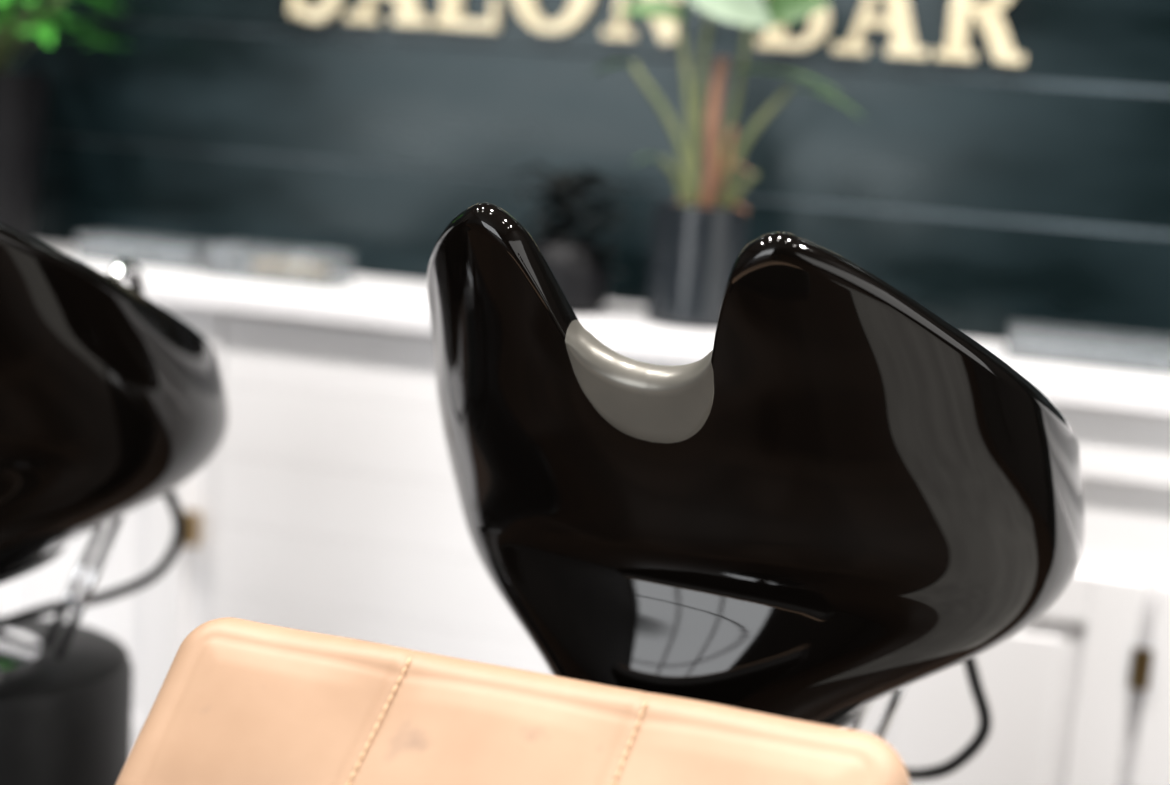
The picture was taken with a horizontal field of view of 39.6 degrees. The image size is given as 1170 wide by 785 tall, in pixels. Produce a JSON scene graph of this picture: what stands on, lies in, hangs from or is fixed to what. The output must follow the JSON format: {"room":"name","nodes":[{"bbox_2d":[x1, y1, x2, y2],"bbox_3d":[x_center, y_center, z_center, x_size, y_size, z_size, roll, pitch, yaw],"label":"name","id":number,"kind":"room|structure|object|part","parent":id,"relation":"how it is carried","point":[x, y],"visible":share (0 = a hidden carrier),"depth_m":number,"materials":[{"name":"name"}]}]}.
{"room":"salon","nodes":[
{"label":"salon","id":0,"kind":"room"},
{"bbox_2d":[0,0,1169,342],"bbox_3d":[0.050,-0.930,2.898,6.300,3.455,0.006,7,9,14],"label":"wall","id":1,"kind":"structure","parent":0,"point":[987,193],"depth_m":2.95,"materials":[{"name":"black paint"}]},
{"bbox_2d":[289,0,343,21],"bbox_3d":[-0.500,-0.793,3.047,0.103,0.192,0.023,7,9,14],"label":"sign letter","id":2,"kind":"object","parent":1,"relation":"attached to","point":[327,9],"visible":1,"depth_m":3.05,"materials":[{"name":"beige metal"}]},
{"bbox_2d":[345,0,432,26],"bbox_3d":[-0.359,-0.779,3.011,0.165,0.190,0.024,7,9,14],"label":"sign letter","id":3,"kind":"object","parent":1,"relation":"attached to","point":[409,11],"visible":1,"depth_m":3.01,"materials":[{"name":"beige metal"}]},
{"bbox_2d":[434,0,500,30],"bbox_3d":[-0.213,-0.760,2.975,0.122,0.185,0.023,7,9,14],"label":"sign letter","id":4,"kind":"object","parent":1,"relation":"attached to","point":[451,10],"visible":1,"depth_m":2.98,"materials":[{"name":"beige metal"}]},
{"bbox_2d":[513,0,594,33],"bbox_3d":[-0.056,-0.742,2.937,0.159,0.181,0.022,7,9,14],"label":"sign letter","id":5,"kind":"object","parent":1,"relation":"attached to","point":[577,11],"visible":1,"depth_m":2.94,"materials":[{"name":"beige metal"}]},
{"bbox_2d":[602,0,679,44],"bbox_3d":[0.113,-0.722,2.894,0.158,0.196,0.024,7,9,14],"label":"sign letter","id":6,"kind":"object","parent":1,"relation":"attached to","point":[666,29],"visible":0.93,"depth_m":2.90,"materials":[{"name":"beige metal"}]},
{"bbox_2d":[756,6,829,49],"bbox_3d":[0.368,-0.691,2.831,0.123,0.185,0.024,7,9,14],"label":"sign letter","id":7,"kind":"object","parent":1,"relation":"attached to","point":[774,38],"visible":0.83,"depth_m":2.83,"materials":[{"name":"beige metal"}]},
{"bbox_2d":[832,0,927,58],"bbox_3d":[0.516,-0.676,2.794,0.162,0.190,0.024,7,9,14],"label":"sign letter","id":8,"kind":"object","parent":1,"relation":"attached to","point":[899,21],"visible":1,"depth_m":2.79,"materials":[{"name":"beige metal"}]},
{"bbox_2d":[935,0,1024,64],"bbox_3d":[0.678,-0.654,2.754,0.147,0.186,0.024,7,9,14],"label":"sign letter","id":9,"kind":"object","parent":1,"relation":"attached to","point":[990,20],"visible":1,"depth_m":2.75,"materials":[{"name":"beige metal"}]},
{"bbox_3d":[-0.825,1.204,0.384,6.300,0.060,6.200,7,9,14],"label":"floor","id":10,"kind":"structure","parent":0,"visible":0},
{"bbox_2d":[0,304,225,749],"bbox_3d":[-1.232,0.224,3.147,1.330,0.944,0.451,7,9,14],"label":"base cabinet","id":11,"kind":"object","parent":10,"relation":"on","point":[152,622],"visible":0.22,"depth_m":2.82,"materials":[{"name":"white paint"}]},
{"bbox_3d":[-0.893,0.356,2.862,0.410,0.565,0.020,7,9,14],"label":"door","id":12,"kind":"part","parent":11,"relation":"part of","materials":[{"name":"white paint"}]},
{"bbox_2d":[43,243,1169,416],"bbox_3d":[0.026,-0.115,2.769,3.900,0.035,0.460,7,9,14],"label":"countertop","id":13,"kind":"structure","parent":11,"relation":"on","point":[373,302],"depth_m":2.64,"materials":[{"name":"white stone"}]},
{"bbox_2d":[0,0,131,237],"bbox_3d":[-1.057,-0.562,2.999,0.423,0.602,0.398,5,9,0],"label":"potted plant","id":14,"kind":"object","parent":13,"relation":"on","point":[23,97],"visible":0.97,"depth_m":3.00,"materials":[{"name":"green plant"}]},
{"bbox_3d":[-1.130,-0.438,3.055,0.230,0.329,0.230,7,9,14],"label":"pot","id":15,"kind":"part","parent":14,"relation":"part of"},
{"bbox_2d":[75,231,207,271],"bbox_3d":[-0.804,-0.260,2.994,0.240,0.049,0.100,7,9,14],"label":"tray","id":16,"kind":"object","parent":13,"relation":"on","point":[157,252],"visible":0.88,"depth_m":2.95,"materials":[{"name":"clear plastic"}]},
{"bbox_2d":[204,240,353,288],"bbox_3d":[-0.543,-0.228,2.888,0.240,0.059,0.100,7,9,14],"label":"tray","id":17,"kind":"object","parent":13,"relation":"on","point":[238,260],"visible":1,"depth_m":2.84,"materials":[{"name":"clear plastic"}]},
{"bbox_2d":[512,165,628,314],"bbox_3d":[-0.026,-0.258,2.747,0.204,0.243,0.156,7,9,14],"label":"potted plant","id":18,"kind":"object","parent":13,"relation":"on","point":[579,266],"visible":0.89,"depth_m":2.71,"materials":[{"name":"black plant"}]},
{"bbox_2d":[589,0,864,330],"bbox_3d":[0.234,-0.461,2.650,0.456,0.712,0.160,7,9,14],"label":"potted plant","id":19,"kind":"object","parent":13,"relation":"on","point":[696,243],"visible":0.97,"depth_m":2.63,"materials":[{"name":"green plant"}]},
{"bbox_3d":[0.185,-0.211,2.697,0.160,0.199,0.160,7,9,14],"label":"pot","id":20,"kind":"part","parent":19,"relation":"part of","materials":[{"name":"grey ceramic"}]},
{"bbox_2d":[1005,320,1169,375],"bbox_3d":[0.860,-0.067,2.602,0.360,0.049,0.140,7,9,14],"label":"tray","id":21,"kind":"object","parent":13,"relation":"on","point":[1026,341],"visible":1,"depth_m":2.56,"materials":[{"name":"clear plastic"}]},
{"bbox_2d":[0,223,228,784],"bbox_3d":[-0.813,0.309,1.946,0.678,1.217,0.691,7,9,13],"label":"bowl","id":22,"kind":"object","parent":10,"relation":"on","point":[110,401],"visible":1,"depth_m":1.81,"materials":[{"name":"black ceramic"}]},
{"bbox_3d":[-0.780,0.265,2.024,0.200,0.140,0.200,7,9,13],"label":"mounting plate","id":23,"kind":"part","parent":22,"relation":"part of","materials":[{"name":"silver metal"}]},
{"bbox_2d":[0,223,228,574],"bbox_3d":[-0.785,-0.052,1.889,0.677,0.485,0.691,7,9,13],"label":"basin","id":24,"kind":"object","parent":22,"relation":"in","point":[110,401],"depth_m":1.77,"materials":[{"name":"black ceramic"}]},
{"bbox_2d":[107,258,145,296],"bbox_3d":[-0.574,-0.050,1.997,0.042,0.225,0.150,7,9,14],"label":"faucet","id":25,"kind":"object","parent":22,"relation":"on","point":[126,267],"depth_m":2.01,"materials":[{"name":"silver metal"}]},
{"bbox_2d":[211,311,689,674],"bbox_3d":[-0.092,0.357,2.874,1.026,0.944,0.432,7,9,14],"label":"base cabinet","id":26,"kind":"object","parent":10,"relation":"on","point":[339,512],"visible":0.23,"depth_m":2.70,"materials":[{"name":"white paint"}]},
{"bbox_2d":[115,617,909,784],"bbox_3d":[-0.217,0.701,0.848,0.760,0.880,1.030,7,9,17],"label":"salon chair","id":27,"kind":"object","parent":10,"relation":"on","point":[239,701],"visible":1,"depth_m":1.19,"materials":[{"name":"beige leather"}]},
{"bbox_2d":[426,202,1084,780],"bbox_3d":[0.124,0.420,1.710,0.677,1.217,0.691,8,10,24],"label":"bowl","id":28,"kind":"object","parent":10,"relation":"on","point":[850,500],"visible":0.92,"depth_m":1.47,"materials":[{"name":"black ceramic"}]},
{"bbox_2d":[845,404,1169,784],"bbox_3d":[1.125,0.502,2.563,1.500,0.944,0.451,7,9,14],"label":"base cabinet","id":29,"kind":"object","parent":10,"relation":"on","point":[1080,695],"visible":0.52,"depth_m":2.42,"materials":[{"name":"white paint"}]},
{"bbox_3d":[0.589,0.531,2.495,0.445,0.565,0.020,7,9,14],"label":"door","id":30,"kind":"part","parent":29,"relation":"part of","materials":[{"name":"white paint"}]},
{"bbox_3d":[1.038,0.584,2.384,0.445,0.565,0.020,7,9,14],"label":"door","id":31,"kind":"part","parent":29,"relation":"part of","materials":[{"name":"white paint"}]}
]}

